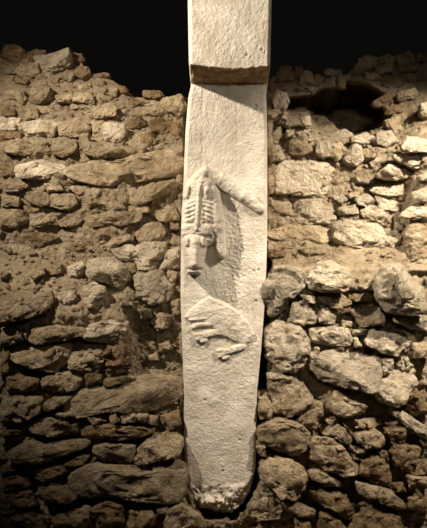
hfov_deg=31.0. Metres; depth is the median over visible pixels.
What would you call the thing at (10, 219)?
block
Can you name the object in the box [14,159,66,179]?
block
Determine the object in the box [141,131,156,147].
rubble stone
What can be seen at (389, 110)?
rubble stone
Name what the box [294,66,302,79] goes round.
rubble stone
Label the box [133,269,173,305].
boulder
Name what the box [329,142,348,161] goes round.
rubble stone
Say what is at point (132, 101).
rubble stone
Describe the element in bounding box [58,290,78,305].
rubble stone
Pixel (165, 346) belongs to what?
rubble stone
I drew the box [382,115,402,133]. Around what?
rubble stone
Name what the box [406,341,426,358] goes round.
rubble stone
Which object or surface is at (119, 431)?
flat stone
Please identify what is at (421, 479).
rubble stone
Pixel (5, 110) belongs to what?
rubble stone
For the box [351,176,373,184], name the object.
rubble stone
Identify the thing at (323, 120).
block
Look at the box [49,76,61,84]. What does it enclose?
rubble stone
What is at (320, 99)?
wall
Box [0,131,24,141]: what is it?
rubble stone
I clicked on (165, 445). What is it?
block
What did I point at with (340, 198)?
rubble stone
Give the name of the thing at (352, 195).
rubble stone
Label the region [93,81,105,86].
rubble stone
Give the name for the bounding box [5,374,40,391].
rubble stone
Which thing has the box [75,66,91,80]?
rubble stone
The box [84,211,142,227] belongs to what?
rubble stone
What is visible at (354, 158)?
boulder
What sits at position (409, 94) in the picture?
rubble stone
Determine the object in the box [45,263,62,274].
rubble stone
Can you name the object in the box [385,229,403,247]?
rubble stone
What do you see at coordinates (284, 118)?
rubble stone
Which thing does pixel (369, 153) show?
rubble stone
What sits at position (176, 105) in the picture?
boulder
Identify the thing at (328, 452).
boulder
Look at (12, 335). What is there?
rubble stone
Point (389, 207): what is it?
rubble stone
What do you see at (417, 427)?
flat stone
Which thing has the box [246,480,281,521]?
boulder
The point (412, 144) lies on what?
boulder
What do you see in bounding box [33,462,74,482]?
rubble stone
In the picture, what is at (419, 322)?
rubble stone
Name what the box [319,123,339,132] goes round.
rubble stone
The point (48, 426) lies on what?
block
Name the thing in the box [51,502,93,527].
rubble stone
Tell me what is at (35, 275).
rubble stone
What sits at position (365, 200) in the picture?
rubble stone
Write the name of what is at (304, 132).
rubble stone
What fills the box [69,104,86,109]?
rubble stone
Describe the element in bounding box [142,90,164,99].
stone
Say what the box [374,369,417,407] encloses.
boulder
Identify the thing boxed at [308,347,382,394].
boulder
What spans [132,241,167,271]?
boulder
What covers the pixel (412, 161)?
rubble stone
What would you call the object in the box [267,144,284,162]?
rubble stone
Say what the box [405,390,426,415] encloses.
rubble stone
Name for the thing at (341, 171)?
rubble stone
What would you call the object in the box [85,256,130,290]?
boulder
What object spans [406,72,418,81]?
rubble stone
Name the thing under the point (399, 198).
rubble stone
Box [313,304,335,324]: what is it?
rubble stone
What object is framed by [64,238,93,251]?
rubble stone
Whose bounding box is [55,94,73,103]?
rubble stone
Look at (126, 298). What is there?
rubble stone
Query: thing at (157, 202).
rubble stone
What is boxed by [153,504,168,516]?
rubble stone
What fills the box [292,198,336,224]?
block
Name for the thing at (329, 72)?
block
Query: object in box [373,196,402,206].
rubble stone
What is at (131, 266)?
rubble stone
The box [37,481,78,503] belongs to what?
block
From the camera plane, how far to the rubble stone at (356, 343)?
5.00 m
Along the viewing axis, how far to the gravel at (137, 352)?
5.26 m
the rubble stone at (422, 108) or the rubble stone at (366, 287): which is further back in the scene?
the rubble stone at (422, 108)
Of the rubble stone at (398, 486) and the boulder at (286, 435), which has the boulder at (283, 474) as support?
the boulder at (286, 435)
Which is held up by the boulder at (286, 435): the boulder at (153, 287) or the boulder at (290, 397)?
the boulder at (290, 397)
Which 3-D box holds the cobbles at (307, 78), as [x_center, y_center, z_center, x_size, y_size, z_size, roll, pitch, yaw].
[0.751,-1.492,6.182,0.133,0.133,0.121,0,0,0]
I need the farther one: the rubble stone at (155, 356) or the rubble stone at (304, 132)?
the rubble stone at (304, 132)
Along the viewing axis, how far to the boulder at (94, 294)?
5.07 m
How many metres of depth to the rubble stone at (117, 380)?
5.01 m
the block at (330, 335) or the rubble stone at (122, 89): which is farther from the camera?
the rubble stone at (122, 89)
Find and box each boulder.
[2,43,26,64]
[29,81,52,105]
[64,149,183,186]
[83,281,107,310]
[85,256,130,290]
[89,496,125,527]
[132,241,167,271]
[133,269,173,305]
[160,94,187,116]
[163,502,206,527]
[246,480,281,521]
[256,415,310,456]
[258,452,307,501]
[262,264,306,316]
[263,320,310,372]
[267,375,313,417]
[275,65,295,82]
[306,260,352,292]
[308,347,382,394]
[308,434,358,477]
[342,143,363,166]
[353,54,377,71]
[353,428,384,449]
[357,452,391,485]
[372,262,426,316]
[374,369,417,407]
[395,51,415,65]
[399,136,426,153]
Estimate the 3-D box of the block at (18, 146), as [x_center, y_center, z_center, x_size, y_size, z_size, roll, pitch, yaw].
[-1.353,-0.835,5.549,0.366,0.140,0.124,0,0,0]
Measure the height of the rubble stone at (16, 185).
0.110 m
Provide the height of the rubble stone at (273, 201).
0.149 m
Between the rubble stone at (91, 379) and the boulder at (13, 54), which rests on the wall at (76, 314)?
the boulder at (13, 54)
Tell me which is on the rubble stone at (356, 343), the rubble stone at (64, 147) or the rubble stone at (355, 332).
the rubble stone at (355, 332)
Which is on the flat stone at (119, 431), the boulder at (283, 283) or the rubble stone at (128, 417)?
the rubble stone at (128, 417)
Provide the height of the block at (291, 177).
0.272 m
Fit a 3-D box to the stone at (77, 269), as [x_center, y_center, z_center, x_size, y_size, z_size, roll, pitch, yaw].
[-0.934,0.035,5.310,0.151,0.118,0.132,0,0,0]
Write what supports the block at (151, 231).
on the boulder at (148, 256)
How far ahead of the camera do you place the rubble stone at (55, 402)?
4.98 m
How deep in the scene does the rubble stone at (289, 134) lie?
5.59 m
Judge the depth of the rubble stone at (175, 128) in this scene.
5.63 m
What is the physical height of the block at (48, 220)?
0.106 m
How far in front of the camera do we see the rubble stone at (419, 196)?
5.24 m
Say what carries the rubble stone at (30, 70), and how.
on the wall at (76, 314)
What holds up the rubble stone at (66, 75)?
on the wall at (76, 314)
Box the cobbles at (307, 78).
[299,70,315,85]
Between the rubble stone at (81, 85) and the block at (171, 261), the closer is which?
the block at (171, 261)
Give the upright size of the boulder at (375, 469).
0.211 m
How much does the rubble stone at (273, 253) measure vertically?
0.063 m
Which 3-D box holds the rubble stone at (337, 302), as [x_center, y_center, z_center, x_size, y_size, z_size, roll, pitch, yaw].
[0.792,0.253,5.088,0.238,0.109,0.163,0,0,0]
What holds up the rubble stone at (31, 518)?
attached to the wall at (76, 314)
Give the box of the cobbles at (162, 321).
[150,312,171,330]
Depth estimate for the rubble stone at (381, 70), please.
6.22 m
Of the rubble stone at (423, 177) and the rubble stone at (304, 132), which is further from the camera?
the rubble stone at (304, 132)
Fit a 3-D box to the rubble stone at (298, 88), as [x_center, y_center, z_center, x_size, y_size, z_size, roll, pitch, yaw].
[0.696,-1.396,6.153,0.072,0.037,0.110,0,0,0]
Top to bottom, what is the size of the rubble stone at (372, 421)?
0.102 m
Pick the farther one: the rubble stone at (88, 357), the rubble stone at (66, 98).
the rubble stone at (66, 98)
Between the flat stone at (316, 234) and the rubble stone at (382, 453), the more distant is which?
the flat stone at (316, 234)
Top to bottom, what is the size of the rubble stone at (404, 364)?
0.125 m
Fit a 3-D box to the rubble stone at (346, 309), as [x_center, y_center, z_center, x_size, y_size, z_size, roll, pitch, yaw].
[0.857,0.292,5.093,0.096,0.098,0.154,0,0,0]
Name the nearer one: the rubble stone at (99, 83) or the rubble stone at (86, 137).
the rubble stone at (86, 137)
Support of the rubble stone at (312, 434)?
on the boulder at (328, 452)
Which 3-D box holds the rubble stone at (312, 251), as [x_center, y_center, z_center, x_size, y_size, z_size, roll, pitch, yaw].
[0.679,-0.085,5.306,0.189,0.069,0.108,0,0,0]
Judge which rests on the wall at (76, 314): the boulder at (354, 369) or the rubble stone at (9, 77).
the rubble stone at (9, 77)
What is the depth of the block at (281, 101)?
5.93 m
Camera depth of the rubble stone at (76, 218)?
5.46 m
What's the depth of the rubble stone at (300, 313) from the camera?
5.00 m
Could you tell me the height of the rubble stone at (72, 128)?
0.174 m
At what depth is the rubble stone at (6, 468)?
4.96 m
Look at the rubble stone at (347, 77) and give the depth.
6.18 m
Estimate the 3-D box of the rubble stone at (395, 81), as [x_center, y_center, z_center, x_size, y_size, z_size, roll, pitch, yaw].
[1.450,-1.465,6.213,0.195,0.125,0.120,0,0,0]
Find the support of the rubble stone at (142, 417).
on the flat stone at (119, 431)
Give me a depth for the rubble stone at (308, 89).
6.11 m
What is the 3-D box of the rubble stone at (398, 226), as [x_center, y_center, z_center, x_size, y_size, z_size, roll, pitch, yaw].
[1.305,-0.265,5.419,0.055,0.061,0.116,0,0,0]
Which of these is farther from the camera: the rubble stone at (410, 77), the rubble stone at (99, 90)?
the rubble stone at (410, 77)
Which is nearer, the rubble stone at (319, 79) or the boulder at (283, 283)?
the boulder at (283, 283)
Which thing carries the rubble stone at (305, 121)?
on the wall at (320, 99)
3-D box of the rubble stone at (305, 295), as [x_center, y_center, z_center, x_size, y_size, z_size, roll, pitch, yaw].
[0.609,0.203,5.050,0.110,0.111,0.153,0,0,0]
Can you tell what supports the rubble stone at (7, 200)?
on the block at (10, 219)
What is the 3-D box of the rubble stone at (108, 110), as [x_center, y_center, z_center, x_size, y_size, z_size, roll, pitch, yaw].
[-0.818,-1.145,5.781,0.194,0.126,0.113,0,0,0]
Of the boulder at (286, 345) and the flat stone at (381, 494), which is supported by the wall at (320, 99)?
the flat stone at (381, 494)
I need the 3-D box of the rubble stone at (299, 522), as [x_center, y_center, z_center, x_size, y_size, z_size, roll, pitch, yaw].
[0.575,1.673,4.967,0.116,0.091,0.155,0,0,0]
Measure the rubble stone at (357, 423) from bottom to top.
0.071 m
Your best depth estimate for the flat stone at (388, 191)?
5.43 m
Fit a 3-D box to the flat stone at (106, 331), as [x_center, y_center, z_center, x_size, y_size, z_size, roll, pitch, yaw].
[-0.708,0.437,5.063,0.309,0.166,0.190,0,0,0]
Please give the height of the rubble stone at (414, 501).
0.111 m
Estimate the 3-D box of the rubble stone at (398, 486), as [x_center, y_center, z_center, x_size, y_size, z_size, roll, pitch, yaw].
[1.192,1.446,5.016,0.123,0.071,0.169,0,0,0]
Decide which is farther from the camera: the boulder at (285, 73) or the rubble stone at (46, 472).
the boulder at (285, 73)
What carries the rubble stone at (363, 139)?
on the rubble stone at (369, 153)
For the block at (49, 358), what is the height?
0.198 m
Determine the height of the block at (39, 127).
0.147 m
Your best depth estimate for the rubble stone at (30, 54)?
6.33 m
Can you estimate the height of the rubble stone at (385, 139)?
0.139 m
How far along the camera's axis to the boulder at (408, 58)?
6.30 m
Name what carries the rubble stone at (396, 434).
on the rubble stone at (404, 453)
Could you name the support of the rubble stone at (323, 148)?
on the block at (291, 177)
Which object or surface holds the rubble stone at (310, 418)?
on the boulder at (286, 435)
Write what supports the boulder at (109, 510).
on the wall at (76, 314)
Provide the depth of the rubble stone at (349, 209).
5.42 m
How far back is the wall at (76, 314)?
5.37 m
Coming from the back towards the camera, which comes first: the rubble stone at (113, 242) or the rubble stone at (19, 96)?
the rubble stone at (19, 96)
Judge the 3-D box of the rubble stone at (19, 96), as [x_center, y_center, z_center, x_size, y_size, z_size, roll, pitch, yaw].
[-1.518,-1.284,5.937,0.170,0.135,0.124,0,0,0]
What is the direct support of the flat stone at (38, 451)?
attached to the wall at (76, 314)
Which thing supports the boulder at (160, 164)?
on the wall at (76, 314)
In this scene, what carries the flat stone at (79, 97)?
attached to the wall at (76, 314)
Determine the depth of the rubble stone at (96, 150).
5.47 m
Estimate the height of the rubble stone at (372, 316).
0.149 m
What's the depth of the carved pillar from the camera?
5.00 m
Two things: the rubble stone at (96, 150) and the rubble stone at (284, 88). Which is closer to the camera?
the rubble stone at (96, 150)
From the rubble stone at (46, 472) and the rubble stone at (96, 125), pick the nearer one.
the rubble stone at (46, 472)
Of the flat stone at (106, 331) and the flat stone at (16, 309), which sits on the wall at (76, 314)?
the flat stone at (16, 309)
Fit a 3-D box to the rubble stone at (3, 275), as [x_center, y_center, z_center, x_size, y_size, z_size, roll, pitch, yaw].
[-1.426,0.086,5.275,0.059,0.070,0.108,0,0,0]
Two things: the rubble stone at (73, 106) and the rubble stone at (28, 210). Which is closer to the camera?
the rubble stone at (28, 210)
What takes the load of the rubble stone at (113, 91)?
on the wall at (76, 314)
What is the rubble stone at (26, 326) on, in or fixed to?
on the block at (49, 358)
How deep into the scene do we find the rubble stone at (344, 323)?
5.03 m
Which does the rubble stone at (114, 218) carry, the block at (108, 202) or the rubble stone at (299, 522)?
the block at (108, 202)
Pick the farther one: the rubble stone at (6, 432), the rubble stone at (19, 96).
the rubble stone at (19, 96)
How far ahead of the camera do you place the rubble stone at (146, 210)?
5.46 m
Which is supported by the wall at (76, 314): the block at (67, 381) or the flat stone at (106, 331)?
the block at (67, 381)
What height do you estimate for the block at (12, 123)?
0.108 m
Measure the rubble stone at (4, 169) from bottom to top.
0.104 m
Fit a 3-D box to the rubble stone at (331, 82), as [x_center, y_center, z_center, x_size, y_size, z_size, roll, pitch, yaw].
[0.938,-1.462,6.212,0.106,0.088,0.122,0,0,0]
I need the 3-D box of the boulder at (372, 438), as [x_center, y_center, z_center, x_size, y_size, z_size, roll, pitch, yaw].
[1.010,1.130,4.996,0.194,0.141,0.159,0,0,0]
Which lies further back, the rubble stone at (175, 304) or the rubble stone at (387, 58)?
the rubble stone at (387, 58)
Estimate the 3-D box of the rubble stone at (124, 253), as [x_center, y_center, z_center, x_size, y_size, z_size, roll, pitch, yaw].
[-0.622,-0.079,5.402,0.210,0.126,0.120,0,0,0]
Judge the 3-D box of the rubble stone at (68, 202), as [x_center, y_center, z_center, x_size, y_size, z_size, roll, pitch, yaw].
[-1.068,-0.442,5.506,0.212,0.136,0.123,0,0,0]
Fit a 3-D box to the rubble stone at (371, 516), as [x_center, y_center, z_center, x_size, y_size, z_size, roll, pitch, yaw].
[1.048,1.648,4.975,0.380,0.162,0.169,0,0,0]
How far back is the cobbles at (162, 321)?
5.18 m
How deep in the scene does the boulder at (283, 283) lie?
4.98 m
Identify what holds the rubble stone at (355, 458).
on the boulder at (328, 452)
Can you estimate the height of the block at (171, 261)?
0.174 m
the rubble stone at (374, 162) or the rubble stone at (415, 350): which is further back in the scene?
the rubble stone at (374, 162)
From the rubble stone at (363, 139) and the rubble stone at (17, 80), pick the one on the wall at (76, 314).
the rubble stone at (17, 80)
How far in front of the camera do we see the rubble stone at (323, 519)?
4.90 m
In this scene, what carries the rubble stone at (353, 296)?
on the rubble stone at (372, 316)
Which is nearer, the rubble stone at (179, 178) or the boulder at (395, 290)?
the boulder at (395, 290)
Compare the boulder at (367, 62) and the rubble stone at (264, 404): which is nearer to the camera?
the rubble stone at (264, 404)
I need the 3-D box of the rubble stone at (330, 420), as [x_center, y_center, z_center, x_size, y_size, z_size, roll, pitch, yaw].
[0.769,1.023,5.026,0.096,0.067,0.156,0,0,0]
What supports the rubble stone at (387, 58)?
on the wall at (320, 99)
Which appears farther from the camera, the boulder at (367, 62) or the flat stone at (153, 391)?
the boulder at (367, 62)
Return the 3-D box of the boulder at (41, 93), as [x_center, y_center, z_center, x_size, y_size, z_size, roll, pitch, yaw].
[-1.329,-1.311,5.923,0.179,0.192,0.163,0,0,0]
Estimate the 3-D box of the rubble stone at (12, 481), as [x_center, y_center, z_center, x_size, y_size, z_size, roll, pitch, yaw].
[-1.277,1.408,4.989,0.200,0.099,0.161,0,0,0]
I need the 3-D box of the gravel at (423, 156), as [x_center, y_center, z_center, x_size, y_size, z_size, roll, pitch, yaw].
[1.067,0.059,5.987,1.358,3.306,2.770,0,0,23]
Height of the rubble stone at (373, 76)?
0.074 m
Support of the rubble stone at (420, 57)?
on the wall at (320, 99)
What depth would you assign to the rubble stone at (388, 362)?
4.97 m
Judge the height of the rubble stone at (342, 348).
0.041 m
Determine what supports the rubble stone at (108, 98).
on the wall at (76, 314)
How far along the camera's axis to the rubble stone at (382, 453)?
4.96 m
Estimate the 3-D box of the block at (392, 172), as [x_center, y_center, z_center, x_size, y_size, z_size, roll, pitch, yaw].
[1.264,-0.643,5.405,0.252,0.118,0.124,0,0,0]
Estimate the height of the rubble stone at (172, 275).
0.123 m
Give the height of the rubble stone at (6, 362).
0.212 m
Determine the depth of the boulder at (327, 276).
4.95 m
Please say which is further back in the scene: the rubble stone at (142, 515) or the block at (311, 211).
the block at (311, 211)
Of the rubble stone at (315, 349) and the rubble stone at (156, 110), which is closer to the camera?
the rubble stone at (315, 349)
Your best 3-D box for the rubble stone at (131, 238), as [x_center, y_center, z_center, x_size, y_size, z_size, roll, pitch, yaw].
[-0.584,-0.180,5.488,0.066,0.070,0.105,0,0,0]
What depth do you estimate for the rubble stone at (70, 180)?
5.50 m
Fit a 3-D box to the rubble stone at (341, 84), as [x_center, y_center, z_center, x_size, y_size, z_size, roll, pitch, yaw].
[1.033,-1.467,6.217,0.083,0.120,0.112,0,0,0]
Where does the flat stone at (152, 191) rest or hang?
on the rubble stone at (146, 210)
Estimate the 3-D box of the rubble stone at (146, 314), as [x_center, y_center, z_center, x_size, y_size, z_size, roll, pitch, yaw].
[-0.456,0.344,5.245,0.090,0.076,0.107,0,0,0]
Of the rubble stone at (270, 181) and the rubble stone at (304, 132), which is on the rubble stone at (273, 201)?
the rubble stone at (270, 181)
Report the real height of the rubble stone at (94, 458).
0.054 m
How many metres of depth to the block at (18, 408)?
4.97 m
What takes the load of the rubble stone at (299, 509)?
on the rubble stone at (299, 522)
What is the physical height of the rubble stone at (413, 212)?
0.101 m
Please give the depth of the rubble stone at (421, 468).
4.96 m
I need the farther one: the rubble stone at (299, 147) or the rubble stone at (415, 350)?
the rubble stone at (299, 147)
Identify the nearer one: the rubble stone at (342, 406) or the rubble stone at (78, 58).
the rubble stone at (342, 406)
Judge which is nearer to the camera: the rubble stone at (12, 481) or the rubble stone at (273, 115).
the rubble stone at (12, 481)
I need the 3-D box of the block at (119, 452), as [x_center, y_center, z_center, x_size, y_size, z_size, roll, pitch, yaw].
[-0.645,1.222,4.996,0.290,0.131,0.184,0,0,0]
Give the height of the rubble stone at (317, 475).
0.115 m
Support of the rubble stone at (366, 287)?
on the rubble stone at (353, 296)
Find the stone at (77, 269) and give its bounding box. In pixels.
[68,261,86,277]
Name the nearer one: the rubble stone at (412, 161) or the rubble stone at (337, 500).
the rubble stone at (337, 500)
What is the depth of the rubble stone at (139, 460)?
4.92 m
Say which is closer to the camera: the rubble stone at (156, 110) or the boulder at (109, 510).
the boulder at (109, 510)
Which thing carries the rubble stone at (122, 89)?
on the wall at (76, 314)
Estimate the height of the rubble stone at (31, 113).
0.118 m
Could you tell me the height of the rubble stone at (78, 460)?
0.090 m
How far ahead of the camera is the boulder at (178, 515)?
4.86 m
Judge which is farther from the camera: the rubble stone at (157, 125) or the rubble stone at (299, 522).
the rubble stone at (157, 125)
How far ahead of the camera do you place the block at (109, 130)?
5.58 m
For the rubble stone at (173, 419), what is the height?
0.130 m
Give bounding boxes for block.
[0,117,22,131]
[0,138,51,157]
[0,208,28,229]
[0,394,44,422]
[10,342,73,372]
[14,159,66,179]
[20,119,57,137]
[29,214,59,227]
[29,415,83,436]
[33,48,73,73]
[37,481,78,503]
[40,370,84,392]
[85,193,127,210]
[92,441,136,462]
[100,122,127,142]
[102,335,133,376]
[135,222,165,242]
[137,429,184,462]
[159,247,180,270]
[272,89,289,111]
[274,160,334,196]
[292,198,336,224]
[308,325,352,346]
[313,115,334,125]
[318,422,351,444]
[324,68,341,77]
[330,219,388,247]
[362,327,409,356]
[375,164,409,180]
[402,222,426,260]
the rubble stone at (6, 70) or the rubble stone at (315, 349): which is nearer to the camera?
the rubble stone at (315, 349)
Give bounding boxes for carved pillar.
[180,0,271,514]
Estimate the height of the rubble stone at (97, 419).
0.081 m
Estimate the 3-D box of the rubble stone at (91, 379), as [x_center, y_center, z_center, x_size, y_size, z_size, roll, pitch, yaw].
[-0.788,0.759,5.064,0.119,0.100,0.156,0,0,0]
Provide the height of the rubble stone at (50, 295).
0.130 m
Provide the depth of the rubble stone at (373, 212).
5.43 m
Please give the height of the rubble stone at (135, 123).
0.122 m
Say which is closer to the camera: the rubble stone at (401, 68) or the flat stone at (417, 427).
the flat stone at (417, 427)
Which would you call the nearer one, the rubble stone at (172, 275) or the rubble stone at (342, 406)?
the rubble stone at (342, 406)
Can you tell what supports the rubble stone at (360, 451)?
on the boulder at (375, 469)
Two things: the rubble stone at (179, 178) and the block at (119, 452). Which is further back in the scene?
the rubble stone at (179, 178)
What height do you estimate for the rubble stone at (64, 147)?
0.155 m
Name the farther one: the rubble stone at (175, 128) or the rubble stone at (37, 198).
the rubble stone at (175, 128)
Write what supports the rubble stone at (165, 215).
on the wall at (76, 314)
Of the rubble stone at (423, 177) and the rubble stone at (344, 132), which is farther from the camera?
the rubble stone at (344, 132)
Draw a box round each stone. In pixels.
[0,65,15,75]
[0,103,16,117]
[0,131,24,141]
[0,164,13,177]
[0,271,10,280]
[0,297,51,323]
[0,324,23,346]
[0,347,11,378]
[0,464,25,474]
[0,473,32,490]
[0,488,37,514]
[0,509,48,527]
[1,194,21,206]
[2,75,14,81]
[2,178,29,192]
[2,427,22,437]
[5,89,27,104]
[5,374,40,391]
[6,438,91,464]
[14,77,29,84]
[15,62,40,78]
[15,232,58,248]
[21,205,39,215]
[22,322,30,340]
[23,107,39,120]
[24,189,50,207]
[26,49,46,61]
[28,267,45,281]
[28,324,86,344]
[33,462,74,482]
[41,290,57,309]
[41,395,72,411]
[44,183,64,192]
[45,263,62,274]
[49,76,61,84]
[50,193,78,211]
[51,137,78,158]
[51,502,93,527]
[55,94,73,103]
[55,410,71,418]
[57,117,91,138]
[58,208,84,227]
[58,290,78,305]
[62,372,183,417]
[63,72,75,82]
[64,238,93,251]
[64,452,91,467]
[67,177,78,183]
[67,343,104,373]
[68,261,86,277]
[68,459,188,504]
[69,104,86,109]
[69,185,90,194]
[72,52,85,67]
[72,92,94,104]
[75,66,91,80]
[77,81,91,88]
[78,133,90,149]
[80,422,154,440]
[81,142,125,159]
[82,319,128,342]
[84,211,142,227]
[84,371,102,387]
[87,413,108,426]
[88,454,97,462]
[91,103,116,119]
[92,119,103,137]
[93,72,110,78]
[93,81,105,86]
[94,95,113,101]
[97,88,107,94]
[100,234,127,249]
[103,375,130,387]
[108,87,118,97]
[110,244,134,261]
[118,85,128,94]
[118,287,134,311]
[121,412,137,423]
[126,262,136,274]
[126,503,158,527]
[127,96,141,106]
[127,234,135,243]
[128,116,146,129]
[128,206,150,213]
[129,180,179,206]
[134,454,148,466]
[136,412,148,423]
[137,104,167,116]
[140,309,152,319]
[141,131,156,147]
[142,90,164,99]
[148,351,160,361]
[148,413,157,425]
[149,118,169,134]
[150,197,162,206]
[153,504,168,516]
[155,206,179,222]
[159,340,172,352]
[159,409,182,430]
[167,222,179,230]
[167,270,177,286]
[168,121,182,139]
[171,298,180,316]
[176,174,182,189]
[256,438,266,456]
[257,389,272,419]
[266,372,289,380]
[267,109,281,122]
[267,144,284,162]
[267,170,274,196]
[267,197,292,214]
[267,225,331,243]
[267,249,287,257]
[269,84,289,92]
[272,126,284,140]
[281,110,288,122]
[282,499,315,517]
[285,130,293,138]
[286,301,317,325]
[288,135,312,157]
[293,515,310,527]
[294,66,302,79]
[294,130,313,142]
[295,399,323,430]
[296,86,304,91]
[298,247,325,255]
[298,287,314,303]
[301,116,311,127]
[305,86,313,91]
[307,467,343,486]
[308,481,357,519]
[309,344,319,361]
[310,432,317,438]
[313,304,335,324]
[314,74,323,85]
[314,508,346,527]
[315,140,332,159]
[316,294,351,309]
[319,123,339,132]
[324,77,335,88]
[324,415,338,425]
[326,389,367,417]
[329,128,352,136]
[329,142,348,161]
[329,193,347,204]
[335,346,347,351]
[336,74,345,89]
[337,204,358,215]
[337,301,350,315]
[339,168,354,180]
[340,320,352,327]
[343,73,351,81]
[345,191,359,199]
[346,292,372,301]
[346,443,366,456]
[347,451,358,461]
[347,505,403,527]
[349,132,374,147]
[349,284,372,290]
[349,304,385,326]
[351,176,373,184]
[351,328,367,335]
[352,336,361,347]
[353,418,365,429]
[353,478,406,509]
[354,194,374,207]
[359,205,391,222]
[360,414,381,429]
[362,147,378,159]
[364,71,382,80]
[368,157,379,167]
[369,184,405,197]
[370,90,395,108]
[373,130,397,147]
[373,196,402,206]
[374,63,392,75]
[374,448,388,461]
[377,54,395,64]
[377,203,400,212]
[381,75,404,87]
[381,357,393,375]
[382,104,406,116]
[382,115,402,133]
[383,426,406,442]
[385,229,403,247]
[385,405,426,439]
[387,441,421,467]
[388,480,406,492]
[390,183,406,201]
[392,153,420,170]
[392,315,426,331]
[394,222,402,230]
[395,87,417,102]
[395,356,415,374]
[396,64,417,72]
[398,206,426,219]
[400,458,426,475]
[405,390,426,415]
[405,473,426,486]
[405,493,426,513]
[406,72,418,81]
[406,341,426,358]
[410,186,426,204]
[415,53,426,62]
[416,172,426,181]
[418,102,426,118]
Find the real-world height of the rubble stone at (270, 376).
0.053 m
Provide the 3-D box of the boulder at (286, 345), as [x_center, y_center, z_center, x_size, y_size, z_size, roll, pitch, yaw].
[0.483,0.539,5.067,0.315,0.346,0.310,0,0,0]
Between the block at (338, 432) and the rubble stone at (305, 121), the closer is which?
the block at (338, 432)
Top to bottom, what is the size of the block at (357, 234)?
0.217 m
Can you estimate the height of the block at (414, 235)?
0.283 m
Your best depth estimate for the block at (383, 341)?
4.98 m
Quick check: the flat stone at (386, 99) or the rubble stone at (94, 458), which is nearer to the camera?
the rubble stone at (94, 458)
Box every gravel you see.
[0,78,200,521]
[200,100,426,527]
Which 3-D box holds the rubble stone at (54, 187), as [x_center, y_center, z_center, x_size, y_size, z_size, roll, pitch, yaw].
[-1.141,-0.547,5.516,0.148,0.075,0.117,0,0,0]
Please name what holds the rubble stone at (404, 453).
on the wall at (320, 99)
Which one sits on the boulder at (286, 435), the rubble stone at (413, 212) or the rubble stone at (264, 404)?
the rubble stone at (264, 404)
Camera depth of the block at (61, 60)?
6.17 m
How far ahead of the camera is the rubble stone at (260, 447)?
4.96 m
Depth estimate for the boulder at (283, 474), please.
4.91 m
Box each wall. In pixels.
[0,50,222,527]
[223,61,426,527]
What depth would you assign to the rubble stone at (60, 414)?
4.97 m
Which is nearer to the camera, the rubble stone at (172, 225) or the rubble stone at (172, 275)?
the rubble stone at (172, 275)
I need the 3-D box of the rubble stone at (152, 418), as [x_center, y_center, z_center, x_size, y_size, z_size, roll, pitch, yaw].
[-0.393,1.015,5.014,0.064,0.056,0.156,0,0,0]
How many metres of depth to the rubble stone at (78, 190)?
5.51 m
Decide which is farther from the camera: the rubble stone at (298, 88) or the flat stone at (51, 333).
the rubble stone at (298, 88)
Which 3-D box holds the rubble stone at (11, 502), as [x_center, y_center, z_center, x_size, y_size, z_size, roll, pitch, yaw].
[-1.255,1.530,4.975,0.246,0.147,0.166,0,0,0]
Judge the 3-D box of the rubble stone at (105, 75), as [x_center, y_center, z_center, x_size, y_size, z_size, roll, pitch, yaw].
[-0.895,-1.506,6.186,0.144,0.055,0.111,0,0,0]
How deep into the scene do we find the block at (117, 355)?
5.03 m

